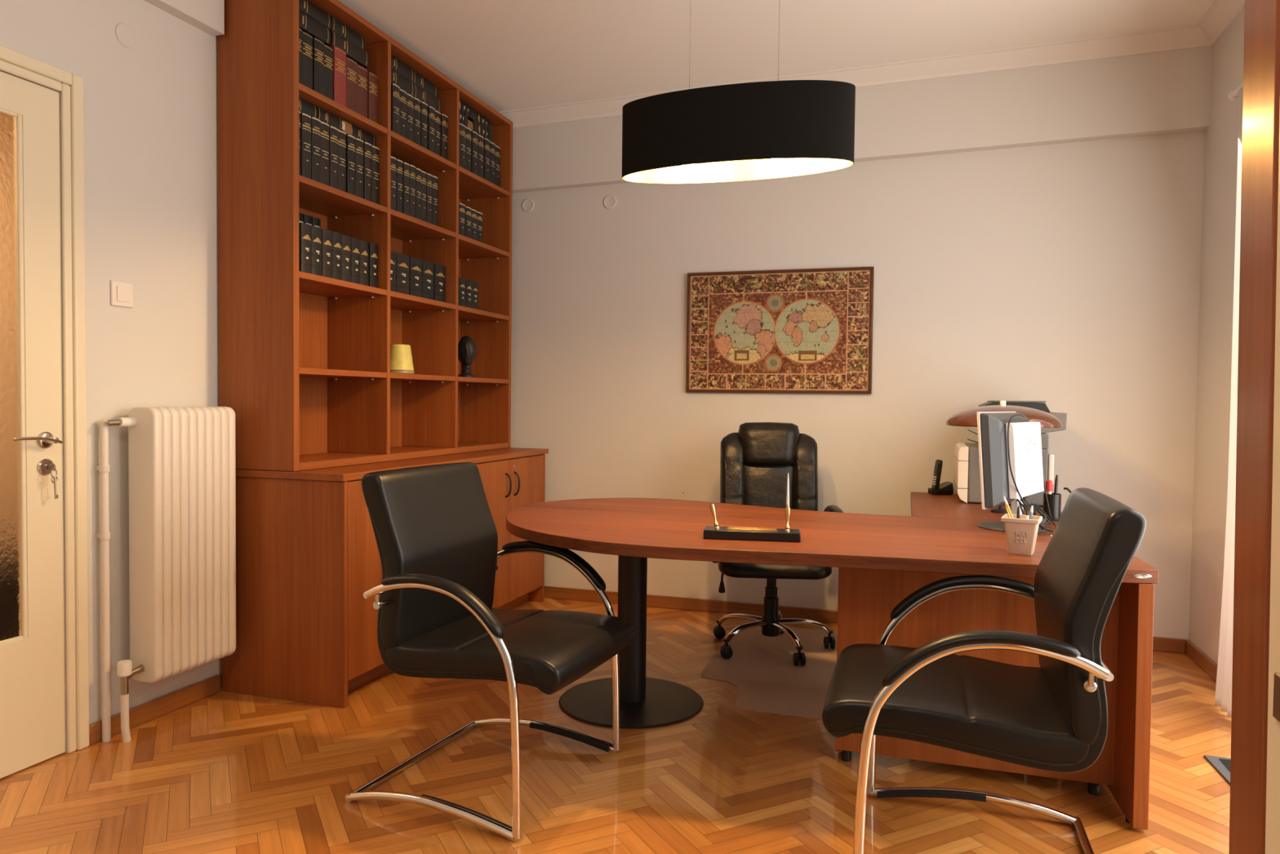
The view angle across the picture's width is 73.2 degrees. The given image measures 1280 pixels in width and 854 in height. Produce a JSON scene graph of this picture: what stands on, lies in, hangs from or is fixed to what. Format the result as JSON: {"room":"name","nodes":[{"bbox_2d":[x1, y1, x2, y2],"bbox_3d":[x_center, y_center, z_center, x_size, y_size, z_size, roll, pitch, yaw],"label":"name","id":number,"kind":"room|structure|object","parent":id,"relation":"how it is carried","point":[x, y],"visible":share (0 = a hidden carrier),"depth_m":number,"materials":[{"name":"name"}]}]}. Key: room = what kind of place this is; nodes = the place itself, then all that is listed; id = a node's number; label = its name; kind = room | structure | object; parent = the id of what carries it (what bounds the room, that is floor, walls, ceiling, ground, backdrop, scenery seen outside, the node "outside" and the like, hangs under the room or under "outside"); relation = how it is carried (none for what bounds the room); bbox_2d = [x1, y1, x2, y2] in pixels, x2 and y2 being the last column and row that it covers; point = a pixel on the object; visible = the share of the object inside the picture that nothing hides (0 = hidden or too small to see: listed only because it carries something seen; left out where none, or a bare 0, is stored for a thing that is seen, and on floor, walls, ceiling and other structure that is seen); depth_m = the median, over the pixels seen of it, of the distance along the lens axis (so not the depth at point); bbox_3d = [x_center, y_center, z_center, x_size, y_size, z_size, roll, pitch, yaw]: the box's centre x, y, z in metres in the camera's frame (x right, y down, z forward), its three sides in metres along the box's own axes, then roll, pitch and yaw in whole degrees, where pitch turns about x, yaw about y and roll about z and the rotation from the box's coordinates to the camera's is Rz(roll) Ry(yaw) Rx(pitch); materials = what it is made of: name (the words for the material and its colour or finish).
{"room":"office","nodes":[
{"label":"office","id":0,"kind":"room"},
{"bbox_2d":[0,0,222,753],"bbox_3d":[-1.790,-0.467,3.474,0.140,3.100,4.090,1,2,18],"label":"wall","id":1,"kind":"structure","parent":0,"point":[151,105],"depth_m":3.11,"materials":[{"name":"paint"}]},
{"bbox_2d":[0,44,89,778],"bbox_3d":[-2.101,-0.025,2.440,0.194,2.275,1.070,1,2,18],"label":"door","id":2,"kind":"structure","parent":1,"relation":"in","point":[33,671],"depth_m":2.79,"materials":[{"name":"beige paint"}]},
{"bbox_2d":[96,419,111,742],"bbox_3d":[-1.866,0.536,3.000,0.044,1.124,0.033,1,2,18],"label":"pipe","id":3,"kind":"object","parent":1,"relation":"attached to","point":[104,468],"visible":1,"depth_m":2.99,"materials":[{"name":"white metal"}]},
{"bbox_2d":[110,280,133,307],"bbox_3d":[-1.839,-0.472,3.065,0.015,0.088,0.088,1,2,18],"label":"light switch","id":4,"kind":"object","parent":1,"relation":"attached to","point":[121,292],"visible":1,"depth_m":3.06,"materials":[{"name":"white plastic"}]},
{"bbox_2d":[115,22,135,47],"bbox_3d":[-1.825,-1.390,3.060,0.006,0.080,0.080,1,2,18],"label":"junction cover","id":5,"kind":"object","parent":1,"relation":"attached to","point":[125,35],"visible":1,"depth_m":3.06,"materials":[{"name":"paint"}]},
{"bbox_2d":[88,674,220,745],"bbox_3d":[-1.812,1.056,3.251,0.016,0.070,0.588,1,2,18],"label":"baseboard","id":6,"kind":"structure","parent":1,"relation":"attached to","point":[144,713],"depth_m":3.25,"materials":[{"name":"brown wood"}]},
{"bbox_2d":[107,406,235,742],"bbox_3d":[-1.720,0.510,3.191,0.128,1.170,0.477,1,2,18],"label":"radiator","id":7,"kind":"object","parent":1,"relation":"attached to","point":[182,460],"visible":1,"depth_m":3.13,"materials":[{"name":"beige metal"}]},
{"bbox_2d":[144,0,224,35],"bbox_3d":[-1.958,-1.737,2.534,0.058,0.407,1.866,1,2,18],"label":"trim","id":8,"kind":"structure","parent":1,"relation":"attached to","point":[206,15],"depth_m":3.31,"materials":[{"name":"paint"}]},
{"bbox_2d":[498,24,1210,128],"bbox_3d":[0.785,-1.836,4.641,4.000,0.166,0.086,1,2,18],"label":"trim","id":9,"kind":"structure","parent":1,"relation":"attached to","point":[1186,37],"depth_m":4.37,"materials":[{"name":"white paint"}]},
{"bbox_2d":[0,597,1231,853],"bbox_3d":[-0.035,1.150,2.024,4.650,0.002,6.592,1,2,18],"label":"floor","id":10,"kind":"structure","parent":0,"point":[221,772],"depth_m":2.71,"materials":[{"name":"brown wood"}]},
{"bbox_2d":[222,453,545,708],"bbox_3d":[-1.122,0.623,4.328,0.627,0.884,1.897,1,2,18],"label":"base cabinet","id":11,"kind":"object","parent":10,"relation":"on","point":[307,552],"visible":0.44,"depth_m":3.44,"materials":[{"name":"brown wood"}]},
{"bbox_2d":[235,447,548,481],"bbox_3d":[-1.130,0.164,4.333,0.601,0.028,1.949,1,2,18],"label":"cabinet top","id":12,"kind":"structure","parent":11,"relation":"on","point":[354,472],"depth_m":3.74,"materials":[{"name":"brown wood"}]},
{"bbox_2d":[217,0,512,471],"bbox_3d":[-1.235,-0.827,4.327,0.367,1.946,1.908,1,2,18],"label":"bookcase","id":13,"kind":"object","parent":12,"relation":"on","point":[307,380],"visible":0.89,"depth_m":3.96,"materials":[{"name":"brown wood"}]},
{"bbox_2d":[298,26,302,84],"bbox_3d":[-1.442,-1.472,3.450,0.175,0.238,0.063,1,2,18],"label":"book","id":14,"kind":"object","parent":13,"relation":"on","point":[300,28],"visible":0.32,"depth_m":3.44,"materials":[{"name":"black leather"}]},
{"bbox_2d":[298,9,330,44],"bbox_3d":[-1.425,-1.642,3.539,0.175,0.065,0.255,1,2,18],"label":"book","id":15,"kind":"object","parent":14,"relation":"on","point":[307,24],"visible":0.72,"depth_m":3.54,"materials":[{"name":"black leather"}]},
{"bbox_2d":[298,0,331,29],"bbox_3d":[-1.421,-1.706,3.544,0.175,0.059,0.250,1,2,18],"label":"book","id":16,"kind":"object","parent":15,"relation":"on","point":[308,7],"visible":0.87,"depth_m":3.54,"materials":[{"name":"black leather"}]},
{"bbox_2d":[298,222,311,273],"bbox_3d":[-1.411,-0.721,3.513,0.137,0.204,0.063,1,2,18],"label":"book","id":17,"kind":"object","parent":13,"relation":"on","point":[305,229],"visible":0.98,"depth_m":3.48,"materials":[{"name":"brown leather"}]},
{"bbox_2d":[301,112,311,178],"bbox_3d":[-1.426,-1.130,3.510,0.175,0.266,0.056,1,2,18],"label":"book","id":18,"kind":"object","parent":13,"relation":"on","point":[305,118],"visible":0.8,"depth_m":3.48,"materials":[{"name":"brown leather"}]},
{"bbox_2d":[302,30,312,89],"bbox_3d":[-1.423,-1.473,3.513,0.175,0.236,0.063,1,2,18],"label":"book","id":19,"kind":"object","parent":13,"relation":"on","point":[307,39],"visible":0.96,"depth_m":3.48,"materials":[{"name":"black leather"}]},
{"bbox_2d":[311,115,320,182],"bbox_3d":[-1.407,-1.133,3.565,0.175,0.269,0.056,1,2,18],"label":"book","id":20,"kind":"object","parent":13,"relation":"on","point":[315,122],"visible":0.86,"depth_m":3.53,"materials":[{"name":"black leather"}]},
{"bbox_2d":[311,226,322,275],"bbox_3d":[-1.392,-0.723,3.576,0.137,0.204,0.063,1,2,18],"label":"book","id":21,"kind":"object","parent":13,"relation":"on","point":[317,237],"visible":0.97,"depth_m":3.55,"materials":[{"name":"black leather"}]},
{"bbox_2d":[312,36,324,95],"bbox_3d":[-1.399,-1.475,3.574,0.175,0.237,0.061,1,2,18],"label":"book","id":22,"kind":"object","parent":13,"relation":"on","point":[317,45],"visible":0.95,"depth_m":3.54,"materials":[{"name":"black leather"}]},
{"bbox_2d":[320,120,328,185],"bbox_3d":[-1.393,-1.135,3.622,0.175,0.269,0.056,1,2,18],"label":"book","id":23,"kind":"object","parent":13,"relation":"on","point":[324,126],"visible":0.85,"depth_m":3.59,"materials":[{"name":"brown leather"}]},
{"bbox_2d":[316,106,342,130],"bbox_3d":[-1.388,-1.300,3.662,0.175,0.055,0.155,1,2,18],"label":"book","id":24,"kind":"object","parent":23,"relation":"on","point":[323,115],"visible":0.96,"depth_m":3.63,"materials":[{"name":"black leather"}]},
{"bbox_2d":[321,228,333,278],"bbox_3d":[-1.371,-0.725,3.639,0.137,0.204,0.063,1,2,18],"label":"book","id":25,"kind":"object","parent":13,"relation":"on","point":[326,240],"visible":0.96,"depth_m":3.61,"materials":[{"name":"brown leather"}]},
{"bbox_2d":[324,44,333,100],"bbox_3d":[-1.384,-1.476,3.637,0.175,0.236,0.063,1,2,18],"label":"book","id":26,"kind":"object","parent":13,"relation":"on","point":[328,51],"visible":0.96,"depth_m":3.61,"materials":[{"name":"black leather"}]},
{"bbox_2d":[328,124,338,189],"bbox_3d":[-1.373,-1.136,3.678,0.175,0.268,0.056,1,2,18],"label":"book","id":27,"kind":"object","parent":13,"relation":"on","point":[333,131],"visible":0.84,"depth_m":3.64,"materials":[{"name":"brown leather"}]},
{"bbox_2d":[332,231,342,279],"bbox_3d":[-1.351,-0.728,3.702,0.137,0.206,0.063,1,2,18],"label":"book","id":28,"kind":"object","parent":13,"relation":"on","point":[336,237],"visible":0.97,"depth_m":3.67,"materials":[{"name":"black leather"}]},
{"bbox_2d":[330,45,346,106],"bbox_3d":[-1.358,-1.486,3.706,0.175,0.252,0.078,1,2,18],"label":"book","id":29,"kind":"object","parent":13,"relation":"on","point":[339,55],"visible":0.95,"depth_m":3.67,"materials":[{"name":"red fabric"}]},
{"bbox_2d":[327,29,368,67],"bbox_3d":[-1.340,-1.649,3.784,0.175,0.065,0.255,1,2,18],"label":"book","id":30,"kind":"object","parent":29,"relation":"on","point":[354,52],"visible":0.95,"depth_m":3.76,"materials":[{"name":"black leather"}]},
{"bbox_2d":[330,15,364,49],"bbox_3d":[-1.347,-1.712,3.774,0.175,0.059,0.225,1,2,18],"label":"book","id":31,"kind":"object","parent":30,"relation":"on","point":[337,26],"visible":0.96,"depth_m":3.74,"materials":[{"name":"black leather"}]},
{"bbox_2d":[338,129,346,191],"bbox_3d":[-1.360,-1.138,3.735,0.175,0.270,0.056,1,2,18],"label":"book","id":32,"kind":"object","parent":13,"relation":"on","point":[342,135],"visible":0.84,"depth_m":3.70,"materials":[{"name":"brown leather"}]},
{"bbox_2d":[342,234,351,282],"bbox_3d":[-1.335,-0.729,3.766,0.137,0.205,0.063,1,2,18],"label":"book","id":33,"kind":"object","parent":13,"relation":"on","point":[346,240],"visible":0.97,"depth_m":3.74,"materials":[{"name":"brown leather"}]},
{"bbox_2d":[346,133,355,195],"bbox_3d":[-1.338,-1.138,3.789,0.175,0.267,0.056,1,2,18],"label":"book","id":34,"kind":"object","parent":13,"relation":"on","point":[350,140],"visible":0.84,"depth_m":3.75,"materials":[{"name":"black leather"}]},
{"bbox_2d":[346,56,357,112],"bbox_3d":[-1.335,-1.482,3.784,0.175,0.238,0.077,1,2,18],"label":"book","id":35,"kind":"object","parent":13,"relation":"on","point":[351,65],"visible":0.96,"depth_m":3.75,"materials":[{"name":"red leather"}]},
{"bbox_2d":[351,237,360,284],"bbox_3d":[-1.314,-0.730,3.829,0.137,0.204,0.063,1,2,18],"label":"book","id":36,"kind":"object","parent":13,"relation":"on","point":[355,243],"visible":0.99,"depth_m":3.80,"materials":[{"name":"black leather"}]},
{"bbox_2d":[355,137,363,198],"bbox_3d":[-1.320,-1.141,3.845,0.175,0.269,0.056,1,2,18],"label":"book","id":37,"kind":"object","parent":13,"relation":"on","point":[359,143],"visible":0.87,"depth_m":3.81,"materials":[{"name":"brown leather"}]},
{"bbox_2d":[357,64,367,117],"bbox_3d":[-1.313,-1.483,3.861,0.175,0.236,0.074,1,2,18],"label":"book","id":38,"kind":"object","parent":13,"relation":"on","point":[362,71],"visible":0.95,"depth_m":3.83,"materials":[{"name":"red leather"}]},
{"bbox_2d":[360,240,368,285],"bbox_3d":[-1.297,-0.732,3.892,0.137,0.204,0.063,1,2,18],"label":"book","id":39,"kind":"object","parent":13,"relation":"on","point":[364,251],"visible":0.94,"depth_m":3.87,"materials":[{"name":"brown leather"}]},
{"bbox_2d":[363,141,372,201],"bbox_3d":[-1.300,-1.142,3.900,0.175,0.268,0.056,1,2,18],"label":"book","id":40,"kind":"object","parent":13,"relation":"on","point":[367,147],"visible":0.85,"depth_m":3.86,"materials":[{"name":"brown leather"}]},
{"bbox_2d":[367,71,377,123],"bbox_3d":[-1.286,-1.483,3.931,0.175,0.232,0.069,1,2,18],"label":"book","id":41,"kind":"object","parent":13,"relation":"on","point":[372,79],"visible":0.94,"depth_m":3.90,"materials":[{"name":"red leather"}]},
{"bbox_2d":[368,242,378,288],"bbox_3d":[-1.272,-0.734,3.954,0.137,0.205,0.063,1,2,18],"label":"book","id":42,"kind":"object","parent":13,"relation":"on","point":[373,248],"visible":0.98,"depth_m":3.92,"materials":[{"name":"black leather"}]},
{"bbox_2d":[372,145,379,204],"bbox_3d":[-1.283,-1.143,3.956,0.175,0.268,0.056,1,2,18],"label":"book","id":43,"kind":"object","parent":13,"relation":"on","point":[375,150],"visible":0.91,"depth_m":3.92,"materials":[{"name":"brown leather"}]},
{"bbox_2d":[350,123,375,146],"bbox_3d":[-1.321,-1.307,3.888,0.175,0.055,0.185,1,2,18],"label":"book","id":44,"kind":"object","parent":43,"relation":"on","point":[357,132],"visible":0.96,"depth_m":3.86,"materials":[{"name":"black leather"}]},
{"bbox_2d":[391,155,396,210],"bbox_3d":[-1.242,-1.143,4.094,0.175,0.261,0.051,1,2,18],"label":"book","id":45,"kind":"object","parent":13,"relation":"on","point":[393,160],"visible":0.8,"depth_m":4.07,"materials":[{"name":"brown leather"}]},
{"bbox_2d":[391,83,399,134],"bbox_3d":[-1.230,-1.493,4.098,0.175,0.243,0.061,1,2,18],"label":"book","id":46,"kind":"object","parent":13,"relation":"on","point":[395,89],"visible":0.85,"depth_m":4.06,"materials":[{"name":"brown leather"}]},
{"bbox_2d":[396,159,403,213],"bbox_3d":[-1.226,-1.145,4.144,0.175,0.260,0.051,1,2,18],"label":"book","id":47,"kind":"object","parent":13,"relation":"on","point":[399,162],"visible":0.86,"depth_m":4.11,"materials":[{"name":"black leather"}]},
{"bbox_2d":[390,344,414,373],"bbox_3d":[-1.181,-0.332,4.238,0.140,0.143,0.140,1,2,18],"label":"lampshade","id":48,"kind":"object","parent":13,"relation":"on","point":[401,357],"visible":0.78,"depth_m":4.19,"materials":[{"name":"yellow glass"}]},
{"bbox_2d":[395,252,409,294],"bbox_3d":[-1.204,-0.736,4.186,0.137,0.196,0.108,1,2,18],"label":"book","id":49,"kind":"object","parent":13,"relation":"on","point":[402,263],"visible":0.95,"depth_m":4.16,"materials":[{"name":"brown leather"}]},
{"bbox_2d":[400,88,406,137],"bbox_3d":[-1.215,-1.493,4.160,0.175,0.240,0.061,1,2,18],"label":"book","id":50,"kind":"object","parent":13,"relation":"on","point":[402,93],"visible":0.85,"depth_m":4.13,"materials":[{"name":"black leather"}]},
{"bbox_2d":[403,161,409,215],"bbox_3d":[-1.207,-1.146,4.194,0.175,0.260,0.051,1,2,18],"label":"book","id":51,"kind":"object","parent":13,"relation":"on","point":[406,166],"visible":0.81,"depth_m":4.16,"materials":[{"name":"brown leather"}]},
{"bbox_2d":[406,93,413,142],"bbox_3d":[-1.197,-1.495,4.221,0.175,0.241,0.061,1,2,18],"label":"book","id":52,"kind":"object","parent":13,"relation":"on","point":[410,99],"visible":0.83,"depth_m":4.19,"materials":[{"name":"brown leather"}]},
{"bbox_2d":[409,164,415,217],"bbox_3d":[-1.191,-1.149,4.245,0.175,0.263,0.051,1,2,18],"label":"book","id":53,"kind":"object","parent":13,"relation":"on","point":[412,168],"visible":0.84,"depth_m":4.21,"materials":[{"name":"brown leather"}]},
{"bbox_2d":[408,256,422,297],"bbox_3d":[-1.168,-0.740,4.293,0.137,0.197,0.108,1,2,18],"label":"book","id":54,"kind":"object","parent":13,"relation":"on","point":[415,264],"visible":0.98,"depth_m":4.26,"materials":[{"name":"black leather"}]},
{"bbox_2d":[413,97,420,145],"bbox_3d":[-1.178,-1.498,4.281,0.175,0.242,0.061,1,2,18],"label":"book","id":55,"kind":"object","parent":13,"relation":"on","point":[416,101],"visible":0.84,"depth_m":4.25,"materials":[{"name":"black leather"}]},
{"bbox_2d":[415,167,422,219],"bbox_3d":[-1.174,-1.149,4.296,0.175,0.260,0.051,1,2,18],"label":"book","id":56,"kind":"object","parent":13,"relation":"on","point":[418,171],"visible":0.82,"depth_m":4.26,"materials":[{"name":"black leather"}]},
{"bbox_2d":[420,101,427,149],"bbox_3d":[-1.157,-1.500,4.341,0.175,0.244,0.061,1,2,18],"label":"book","id":57,"kind":"object","parent":13,"relation":"on","point":[424,106],"visible":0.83,"depth_m":4.30,"materials":[{"name":"black leather"}]},
{"bbox_2d":[421,170,426,221],"bbox_3d":[-1.163,-1.151,4.348,0.175,0.261,0.051,1,2,18],"label":"book","id":58,"kind":"object","parent":13,"relation":"on","point":[424,175],"visible":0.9,"depth_m":4.32,"materials":[{"name":"brown leather"}]},
{"bbox_2d":[422,259,434,299],"bbox_3d":[-1.135,-0.743,4.400,0.137,0.197,0.108,1,2,18],"label":"book","id":59,"kind":"object","parent":13,"relation":"on","point":[428,268],"visible":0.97,"depth_m":4.37,"materials":[{"name":"black leather"}]},
{"bbox_2d":[426,173,432,223],"bbox_3d":[-1.145,-1.152,4.398,0.175,0.262,0.051,1,2,18],"label":"book","id":60,"kind":"object","parent":13,"relation":"on","point":[429,177],"visible":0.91,"depth_m":4.36,"materials":[{"name":"brown leather"}]},
{"bbox_2d":[427,105,435,153],"bbox_3d":[-1.134,-1.501,4.401,0.175,0.242,0.061,1,2,18],"label":"book","id":61,"kind":"object","parent":13,"relation":"on","point":[431,111],"visible":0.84,"depth_m":4.36,"materials":[{"name":"brown leather"}]},
{"bbox_2d":[435,110,440,155],"bbox_3d":[-1.119,-1.502,4.463,0.175,0.242,0.061,1,2,18],"label":"book","id":62,"kind":"object","parent":13,"relation":"on","point":[437,114],"visible":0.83,"depth_m":4.43,"materials":[{"name":"black leather"}]},
{"bbox_2d":[413,83,440,112],"bbox_3d":[-1.152,-1.659,4.377,0.175,0.069,0.250,1,2,18],"label":"book","id":63,"kind":"object","parent":62,"relation":"on","point":[422,95],"visible":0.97,"depth_m":4.35,"materials":[{"name":"brown leather"}]},
{"bbox_2d":[413,71,437,97],"bbox_3d":[-1.160,-1.725,4.362,0.175,0.059,0.220,1,2,18],"label":"book","id":64,"kind":"object","parent":63,"relation":"on","point":[419,80],"visible":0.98,"depth_m":4.33,"materials":[{"name":"black leather"}]},
{"bbox_2d":[433,262,445,302],"bbox_3d":[-1.098,-0.746,4.506,0.137,0.197,0.108,1,2,18],"label":"book","id":65,"kind":"object","parent":13,"relation":"on","point":[439,291],"visible":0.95,"depth_m":4.47,"materials":[{"name":"black leather"}]},
{"bbox_2d":[440,113,448,159],"bbox_3d":[-1.097,-1.505,4.522,0.175,0.244,0.061,1,2,18],"label":"book","id":66,"kind":"object","parent":13,"relation":"on","point":[444,118],"visible":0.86,"depth_m":4.49,"materials":[{"name":"brown leather"}]},
{"bbox_2d":[459,123,466,168],"bbox_3d":[-1.039,-1.513,4.700,0.175,0.251,0.066,1,2,18],"label":"book","id":67,"kind":"object","parent":13,"relation":"on","point":[462,127],"visible":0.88,"depth_m":4.67,"materials":[{"name":"brown leather"}]},
{"bbox_2d":[457,335,477,377],"bbox_3d":[-0.978,-0.396,4.858,0.115,0.237,0.115,2,2,29],"label":"bust","id":68,"kind":"object","parent":13,"relation":"on","point":[467,351],"visible":0.94,"depth_m":4.82,"materials":[{"name":"brown metal"}]},
{"bbox_2d":[471,130,478,175],"bbox_3d":[-0.998,-1.518,4.832,0.175,0.252,0.066,1,2,18],"label":"book","id":69,"kind":"object","parent":13,"relation":"on","point":[474,135],"visible":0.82,"depth_m":4.80,"materials":[{"name":"black leather"}]},
{"bbox_2d":[477,134,484,178],"bbox_3d":[-0.977,-1.519,4.898,0.175,0.251,0.066,1,2,18],"label":"book","id":70,"kind":"object","parent":13,"relation":"on","point":[481,139],"visible":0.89,"depth_m":4.86,"materials":[{"name":"brown leather"}]},
{"bbox_3d":[-1.256,-1.491,4.040,0.175,0.242,0.061,1,2,18],"label":"book","id":71,"kind":"object","parent":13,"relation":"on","visible":0},
{"bbox_2d":[391,68,414,97],"bbox_3d":[-1.227,-1.652,4.129,0.175,0.069,0.260,1,2,18],"label":"book","id":72,"kind":"object","parent":71,"relation":"on","point":[404,83],"visible":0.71,"depth_m":4.13,"materials":[{"name":"black leather"}]},
{"bbox_2d":[391,54,414,82],"bbox_3d":[-1.226,-1.719,4.132,0.175,0.061,0.250,1,2,18],"label":"book","id":73,"kind":"object","parent":72,"relation":"on","point":[397,65],"visible":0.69,"depth_m":4.13,"materials":[{"name":"black leather"}]},
{"bbox_2d":[345,462,635,841],"bbox_3d":[-0.434,0.628,2.740,0.697,0.987,0.698,1,2,23],"label":"armchair","id":74,"kind":"object","parent":10,"relation":"on","point":[434,528],"visible":0.99,"depth_m":2.63,"materials":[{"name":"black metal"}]},
{"bbox_2d":[700,622,837,719],"bbox_3d":[0.901,1.099,3.913,1.177,0.002,1.298,1,2,18],"label":"chair mat","id":75,"kind":"object","parent":10,"relation":"on","point":[764,673],"visible":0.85,"depth_m":3.87,"materials":[{"name":"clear plastic"}]},
{"bbox_2d":[712,422,843,665],"bbox_3d":[0.648,0.534,4.240,0.673,1.102,0.644,1,2,4],"label":"office chair","id":76,"kind":"object","parent":75,"relation":"on","point":[756,461],"visible":0.62,"depth_m":4.40,"materials":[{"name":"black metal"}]},
{"bbox_2d":[744,463,793,509],"bbox_3d":[0.663,0.368,4.434,0.276,0.380,0.112,1,2,4],"label":"cushion","id":77,"kind":"object","parent":76,"relation":"on","point":[765,484],"depth_m":4.42,"materials":[{"name":"black leather"}]},
{"bbox_2d":[506,497,1158,830],"bbox_3d":[0.529,0.742,3.265,2.276,0.750,1.278,1,2,18],"label":"desk","id":78,"kind":"object","parent":10,"relation":"on","point":[881,560],"visible":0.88,"depth_m":2.82,"materials":[{"name":"brown wood"}]},
{"bbox_2d":[703,503,800,542],"bbox_3d":[0.378,0.321,2.908,0.320,0.110,0.096,1,2,9],"label":"stand","id":79,"kind":"object","parent":78,"relation":"on","point":[787,535],"visible":1,"depth_m":2.87,"materials":[{"name":"black plastic"}]},
{"bbox_2d":[976,411,1056,533],"bbox_3d":[1.404,0.161,3.214,0.269,0.434,0.460,2,2,31],"label":"monitor","id":80,"kind":"object","parent":78,"relation":"on","point":[1011,457],"visible":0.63,"depth_m":3.08,"materials":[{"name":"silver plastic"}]},
{"bbox_2d":[1000,513,1042,555],"bbox_3d":[1.186,0.335,2.681,0.109,0.114,0.109,2,2,30],"label":"pen cup","id":81,"kind":"object","parent":78,"relation":"on","point":[1021,533],"visible":0.99,"depth_m":2.65,"materials":[{"name":"beige ceramic"}]},
{"bbox_2d":[822,487,1146,853],"bbox_3d":[0.853,0.658,2.253,0.697,0.987,0.698,1,2,18],"label":"armchair","id":82,"kind":"object","parent":10,"relation":"on","point":[1051,717],"visible":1,"depth_m":2.03,"materials":[{"name":"black leather"}]},
{"bbox_2d":[910,491,1062,523],"bbox_3d":[1.553,0.733,3.929,0.631,0.750,1.012,1,2,18],"label":"desk","id":83,"kind":"object","parent":10,"relation":"on","point":[922,504],"visible":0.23,"depth_m":3.80,"materials":[{"name":"brown wood"}]},
{"bbox_2d":[928,459,953,495],"bbox_3d":[1.529,0.254,4.381,0.108,0.177,0.087,0,2,-7],"label":"cordless phone","id":84,"kind":"object","parent":83,"relation":"on","point":[946,488],"visible":1,"depth_m":4.36,"materials":[{"name":"black plastic"}]},
{"bbox_2d":[945,400,1062,513],"bbox_3d":[1.541,0.126,3.675,0.460,0.477,0.460,2,2,37],"label":"desk lamp","id":85,"kind":"object","parent":83,"relation":"on","point":[967,417],"visible":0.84,"depth_m":3.56,"materials":[{"name":"brown"}]},
{"bbox_2d":[953,400,1066,506],"bbox_3d":[1.760,0.113,4.143,0.455,0.478,0.445,1,2,18],"label":"printer","id":86,"kind":"object","parent":83,"relation":"on","point":[966,477],"visible":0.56,"depth_m":3.98,"materials":[{"name":"grey plastic"}]},
{"bbox_2d":[1043,493,1061,520],"bbox_3d":[1.654,0.320,3.461,0.066,0.106,0.066,1,2,18],"label":"pot","id":87,"kind":"object","parent":83,"relation":"on","point":[1054,500],"visible":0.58,"depth_m":3.43,"materials":[{"name":"black plastic"}]},
{"bbox_2d":[1204,755,1231,784],"bbox_3d":[2.053,1.143,2.817,0.295,0.010,0.263,1,2,18],"label":"floor vent","id":88,"kind":"object","parent":10,"relation":"on","point":[1222,765],"visible":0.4,"depth_m":2.91,"materials":[{"name":"grey metal"}]},
{"bbox_2d":[337,0,1215,111],"bbox_3d":[-0.095,-1.899,1.879,4.400,0.299,6.420,1,2,18],"label":"ceiling","id":89,"kind":"structure","parent":0,"point":[510,55],"depth_m":4.07,"materials":[{"name":"white paint"}]},
{"bbox_2d":[622,0,855,183],"bbox_3d":[0.338,-1.372,3.057,0.836,0.924,0.276,1,2,18],"label":"pendant lamp","id":90,"kind":"object","parent":89,"relation":"hanging from","point":[785,128],"visible":1,"depth_m":2.95,"materials":[{"name":"black fabric"}]},
{"bbox_2d":[511,130,1204,639],"bbox_3d":[0.835,-0.481,4.887,4.400,3.100,0.200,1,2,18],"label":"wall","id":91,"kind":"structure","parent":0,"point":[1066,276],"depth_m":4.60,"materials":[{"name":"paint"}]},
{"bbox_2d":[685,266,874,394],"bbox_3d":[0.761,-0.529,4.791,1.030,0.682,0.023,1,2,18],"label":"framed map","id":92,"kind":"object","parent":91,"relation":"attached to","point":[802,331],"visible":1,"depth_m":4.78,"materials":[{"name":"fabric"}]},
{"bbox_2d":[512,45,1212,193],"bbox_3d":[0.807,-1.682,4.721,4.000,0.590,0.070,1,2,18],"label":"beam","id":93,"kind":"structure","parent":91,"relation":"attached to","point":[1169,91],"depth_m":4.38,"materials":[{"name":"paint"}]},
{"bbox_2d":[544,586,1185,653],"bbox_3d":[0.777,1.036,4.834,3.984,0.070,0.016,1,2,18],"label":"baseboard","id":94,"kind":"structure","parent":91,"relation":"attached to","point":[1159,644],"depth_m":4.93,"materials":[{"name":"brown wood"}]},
{"bbox_2d":[1188,7,1244,664],"bbox_3d":[2.163,-0.382,2.212,0.160,3.100,4.090,1,2,18],"label":"wall","id":95,"kind":"structure","parent":0,"point":[1221,136],"depth_m":3.94,"materials":[{"name":"paint"}]},
{"bbox_2d":[1185,639,1217,681],"bbox_3d":[2.581,1.085,3.911,0.016,0.070,0.678,1,2,18],"label":"baseboard","id":96,"kind":"structure","parent":95,"relation":"attached to","point":[1201,659],"depth_m":3.99,"materials":[{"name":"brown wood"}]},
{"bbox_2d":[1197,0,1244,45],"bbox_3d":[2.082,-1.790,2.268,0.086,0.078,3.820,1,2,18],"label":"trim","id":97,"kind":"structure","parent":95,"relation":"attached to","point":[1221,13],"depth_m":3.86,"materials":[{"name":"white paint"}]},
{"bbox_2d":[1214,82,1243,717],"bbox_3d":[2.032,-0.089,2.297,0.129,2.483,2.615,1,2,18],"label":"curtain","id":98,"kind":"object","parent":95,"relation":"hanging from","point":[1223,698],"visible":0.24,"depth_m":3.39,"materials":[{"name":"white fabric"}]},
{"bbox_3d":[-0.415,-0.373,0.978,4.000,3.100,0.230,1,2,18],"label":"wall","id":99,"kind":"structure","parent":0,"visible":0},
{"bbox_2d":[1228,0,1279,853],"bbox_3d":[0.566,-0.027,0.675,0.131,2.450,0.232,1,2,18],"label":"door","id":100,"kind":"structure","parent":99,"relation":"in","point":[1255,766],"depth_m":0.75,"materials":[{"name":"brown wood"}]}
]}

